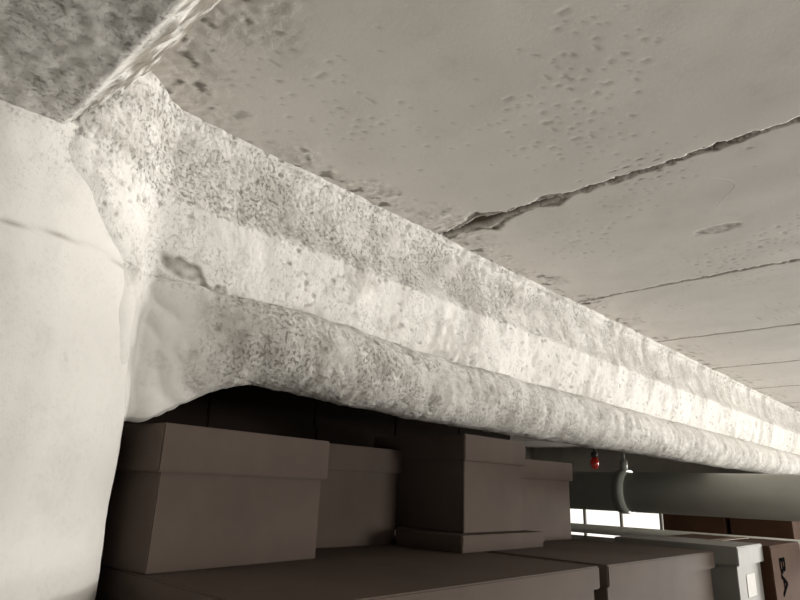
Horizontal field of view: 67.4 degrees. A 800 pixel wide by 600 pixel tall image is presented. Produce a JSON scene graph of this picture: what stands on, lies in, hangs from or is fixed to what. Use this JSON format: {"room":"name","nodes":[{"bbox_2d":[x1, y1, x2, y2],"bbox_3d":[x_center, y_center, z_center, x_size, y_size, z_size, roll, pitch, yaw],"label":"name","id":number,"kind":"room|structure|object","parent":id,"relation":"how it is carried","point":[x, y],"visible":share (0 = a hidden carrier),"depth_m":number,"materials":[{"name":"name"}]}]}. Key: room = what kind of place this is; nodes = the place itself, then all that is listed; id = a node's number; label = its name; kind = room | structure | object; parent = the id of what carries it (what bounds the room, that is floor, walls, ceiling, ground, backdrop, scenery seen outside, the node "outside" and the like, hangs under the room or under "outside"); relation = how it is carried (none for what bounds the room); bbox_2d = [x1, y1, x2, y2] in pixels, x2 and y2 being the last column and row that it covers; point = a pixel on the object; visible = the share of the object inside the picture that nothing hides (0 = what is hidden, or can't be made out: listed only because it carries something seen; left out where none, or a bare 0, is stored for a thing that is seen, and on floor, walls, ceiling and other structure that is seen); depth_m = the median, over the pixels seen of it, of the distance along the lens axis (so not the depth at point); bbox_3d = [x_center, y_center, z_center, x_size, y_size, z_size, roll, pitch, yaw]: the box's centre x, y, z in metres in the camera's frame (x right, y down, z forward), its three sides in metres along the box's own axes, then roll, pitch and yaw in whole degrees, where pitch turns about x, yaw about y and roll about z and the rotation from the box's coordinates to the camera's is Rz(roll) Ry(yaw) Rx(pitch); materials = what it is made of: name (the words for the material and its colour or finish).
{"room":"industrial hall","nodes":[
{"label":"industrial hall","id":0,"kind":"room"},
{"bbox_2d":[395,447,531,530],"bbox_3d":[-1.648,2.335,5.930,0.100,2.750,11.200,-14,-23,42],"label":"wall","id":1,"kind":"structure","parent":0,"point":[528,451],"depth_m":9.93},
{"bbox_2d":[151,0,799,447],"bbox_3d":[1.702,0.344,3.276,9.000,0.026,11.000,-14,-23,42],"label":"ceiling","id":2,"kind":"structure","parent":0,"point":[575,148],"depth_m":1.22,"materials":[{"name":"paint"}]},
{"bbox_2d":[0,0,220,123],"bbox_3d":[-0.774,-0.439,0.740,8.850,0.226,0.943,-14,-23,42],"label":"cross beam","id":3,"kind":"structure","parent":2,"relation":"attached to","point":[60,60],"depth_m":0.76,"materials":[{"name":"paint"}]},
{"bbox_2d":[63,71,799,473],"bbox_3d":[2.300,0.919,4.043,0.499,0.638,8.751,-14,-23,42],"label":"beam","id":4,"kind":"structure","parent":2,"relation":"attached to","point":[242,265],"depth_m":1.41,"materials":[{"name":"paint"}]},
{"bbox_2d":[590,449,598,468],"bbox_3d":[1.234,0.795,3.849,0.052,0.559,0.052,-14,-23,42],"label":"lamp","id":5,"kind":"object","parent":2,"relation":"hanging from","point":[594,461],"visible":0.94,"depth_m":3.77,"materials":[{"name":"red glass"}]},
{"bbox_2d":[569,453,799,521],"bbox_3d":[1.618,0.711,3.086,8.960,0.790,0.232,-14,-23,42],"label":"pipe","id":6,"kind":"object","parent":2,"relation":"hanging from","point":[624,491],"visible":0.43,"depth_m":3.03,"materials":[{"name":"grey metal"}]},
{"bbox_2d":[711,177,735,205],"bbox_3d":[0.772,-0.260,1.423,0.049,0.001,0.163,-9,-20,32],"label":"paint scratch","id":7,"kind":"object","parent":2,"relation":"attached to","point":[711,177],"visible":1,"depth_m":1.40},
{"bbox_2d":[532,447,758,541],"bbox_3d":[5.466,2.854,6.720,9.000,2.750,0.100,-14,-23,42],"label":"wall","id":8,"kind":"structure","parent":0,"point":[579,457],"depth_m":9.03,"materials":[{"name":"grey concrete"}]},
{"bbox_2d":[570,509,663,541],"bbox_3d":[3.250,3.061,8.834,2.300,0.950,0.060,-14,-23,42],"label":"window","id":9,"kind":"structure","parent":8,"relation":"in","point":[581,516],"depth_m":8.89,"materials":[{"name":"glass"}]},
{"bbox_3d":[1.605,2.880,2.486,9.200,0.100,11.200,-14,-23,42],"label":"floor","id":10,"kind":"structure","parent":0,"visible":0},
{"bbox_2d":[0,100,127,599],"bbox_3d":[-0.804,0.921,0.732,0.611,2.418,0.610,-14,-23,42],"label":"concrete column","id":11,"kind":"structure","parent":10,"relation":"on","point":[62,280],"depth_m":0.87,"materials":[{"name":"white concrete"}]},
{"bbox_2d":[571,523,799,545],"bbox_3d":[1.720,2.038,2.840,8.960,1.726,0.052,-14,-23,42],"label":"conduit","id":12,"kind":"object","parent":10,"relation":"on","point":[575,527],"visible":0.31,"depth_m":3.45,"materials":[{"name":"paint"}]},
{"bbox_3d":[0.176,1.800,1.817,1.480,1.459,2.760,-14,-23,42],"label":"shelving","id":13,"kind":"object","parent":10,"relation":"on","visible":0},
{"bbox_2d":[95,541,599,599],"bbox_3d":[-0.234,0.749,1.418,1.050,0.277,0.945,-14,-23,42],"label":"carton","id":14,"kind":"object","parent":13,"relation":"on","point":[394,571],"visible":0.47,"depth_m":1.14,"materials":[{"name":"brown cardboard"}]},
{"bbox_2d":[123,409,207,426],"bbox_3d":[-0.868,0.502,1.778,0.320,0.360,0.430,-14,-23,42],"label":"box","id":15,"kind":"object","parent":14,"relation":"on","point":[175,416],"visible":0.1,"depth_m":1.80,"materials":[{"name":"brown cardboard"}]},
{"bbox_2d":[175,393,208,412],"bbox_3d":[-0.857,0.213,1.897,0.280,0.260,0.430,-14,-23,42],"label":"box","id":16,"kind":"object","parent":15,"relation":"on","point":[200,404],"visible":0.02,"depth_m":1.90,"materials":[{"name":"brown cardboard"}]},
{"bbox_2d":[100,423,329,573],"bbox_3d":[-0.435,0.432,1.331,0.330,0.260,0.440,-11,-22,36],"label":"box","id":17,"kind":"object","parent":14,"relation":"on","point":[183,497],"visible":0.8,"depth_m":1.17,"materials":[{"name":"brown cardboard"}]},
{"bbox_2d":[206,413,315,439],"bbox_3d":[-0.571,0.606,2.074,0.320,0.360,0.430,-14,-23,42],"label":"box","id":18,"kind":"object","parent":14,"relation":"on","point":[218,421],"visible":0.19,"depth_m":2.00,"materials":[{"name":"brown cardboard"}]},
{"bbox_2d":[315,427,391,447],"bbox_3d":[-0.275,0.709,2.371,0.320,0.360,0.430,-14,-23,42],"label":"box","id":19,"kind":"object","parent":14,"relation":"on","point":[334,436],"visible":0.13,"depth_m":2.26,"materials":[{"name":"brown cardboard"}]},
{"bbox_2d":[316,443,402,547],"bbox_3d":[-0.256,0.576,1.788,0.330,0.270,0.410,-14,-23,42],"label":"box","id":20,"kind":"object","parent":14,"relation":"on","point":[357,499],"visible":0.48,"depth_m":1.71,"materials":[{"name":"brown cardboard"}]},
{"bbox_2d":[395,528,544,552],"bbox_3d":[0.219,0.721,1.816,0.250,0.044,0.420,-14,-23,42],"label":"box","id":21,"kind":"object","parent":14,"relation":"on","point":[455,542],"visible":0.91,"depth_m":1.69,"materials":[{"name":"brown cardboard"}]},
{"bbox_2d":[374,434,525,532],"bbox_3d":[0.157,0.591,1.941,0.380,0.272,0.325,-14,-23,42],"label":"box","id":22,"kind":"object","parent":21,"relation":"on","point":[459,483],"visible":0.87,"depth_m":1.80,"materials":[{"name":"brown cardboard"}]},
{"bbox_2d":[394,538,714,599],"bbox_3d":[0.454,0.942,1.951,0.850,0.277,0.740,-14,-24,42],"label":"carton","id":23,"kind":"object","parent":13,"relation":"on","point":[627,571],"visible":0.46,"depth_m":1.70,"materials":[{"name":"brown cardboard"}]},
{"bbox_2d":[521,459,572,540],"bbox_3d":[0.403,0.750,2.271,0.360,0.272,0.360,18,-23,-42],"label":"box","id":24,"kind":"object","parent":23,"relation":"on","point":[545,484],"visible":0.31,"depth_m":2.16,"materials":[{"name":"brown cardboard"}]},
{"bbox_2d":[614,534,764,599],"bbox_3d":[1.053,1.025,2.172,0.420,0.292,0.300,-14,-23,42],"label":"storage box","id":25,"kind":"object","parent":13,"relation":"on","point":[736,573],"visible":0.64,"depth_m":2.03,"materials":[{"name":"cardboard"}]},
{"bbox_2d":[670,534,799,599],"bbox_3d":[1.343,1.121,2.432,0.422,0.285,0.462,-14,-23,42],"label":"carton","id":26,"kind":"object","parent":13,"relation":"on","point":[780,567],"visible":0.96,"depth_m":2.27,"materials":[{"name":"brown"}]},
{"bbox_3d":[0.318,0.917,2.964,0.320,0.360,0.430,-14,-23,42],"label":"box","id":27,"kind":"object","parent":13,"relation":"on","visible":0},
{"bbox_2d":[458,427,509,439],"bbox_3d":[0.329,0.628,3.083,0.280,0.260,0.430,-14,-23,42],"label":"box","id":28,"kind":"object","parent":27,"relation":"on","point":[461,430],"visible":0.02,"depth_m":2.95,"materials":[{"name":"brown cardboard"}]},
{"bbox_3d":[2.535,2.731,4.449,2.000,1.420,0.900,-14,-23,42],"label":"work table","id":29,"kind":"object","parent":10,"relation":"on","visible":0},
{"bbox_2d":[663,514,730,534],"bbox_3d":[2.374,1.857,4.697,0.450,0.384,0.400,-14,-23,42],"label":"carton","id":30,"kind":"object","parent":29,"relation":"on","point":[703,524],"visible":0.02,"depth_m":4.57,"materials":[{"name":"brown cardboard"}]},
{"bbox_2d":[729,518,799,539],"bbox_3d":[2.718,1.790,4.406,0.400,0.364,0.400,-14,-23,42],"label":"carton","id":31,"kind":"object","parent":29,"relation":"on","point":[739,526],"visible":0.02,"depth_m":4.29,"materials":[{"name":"brown cardboard"}]}
]}

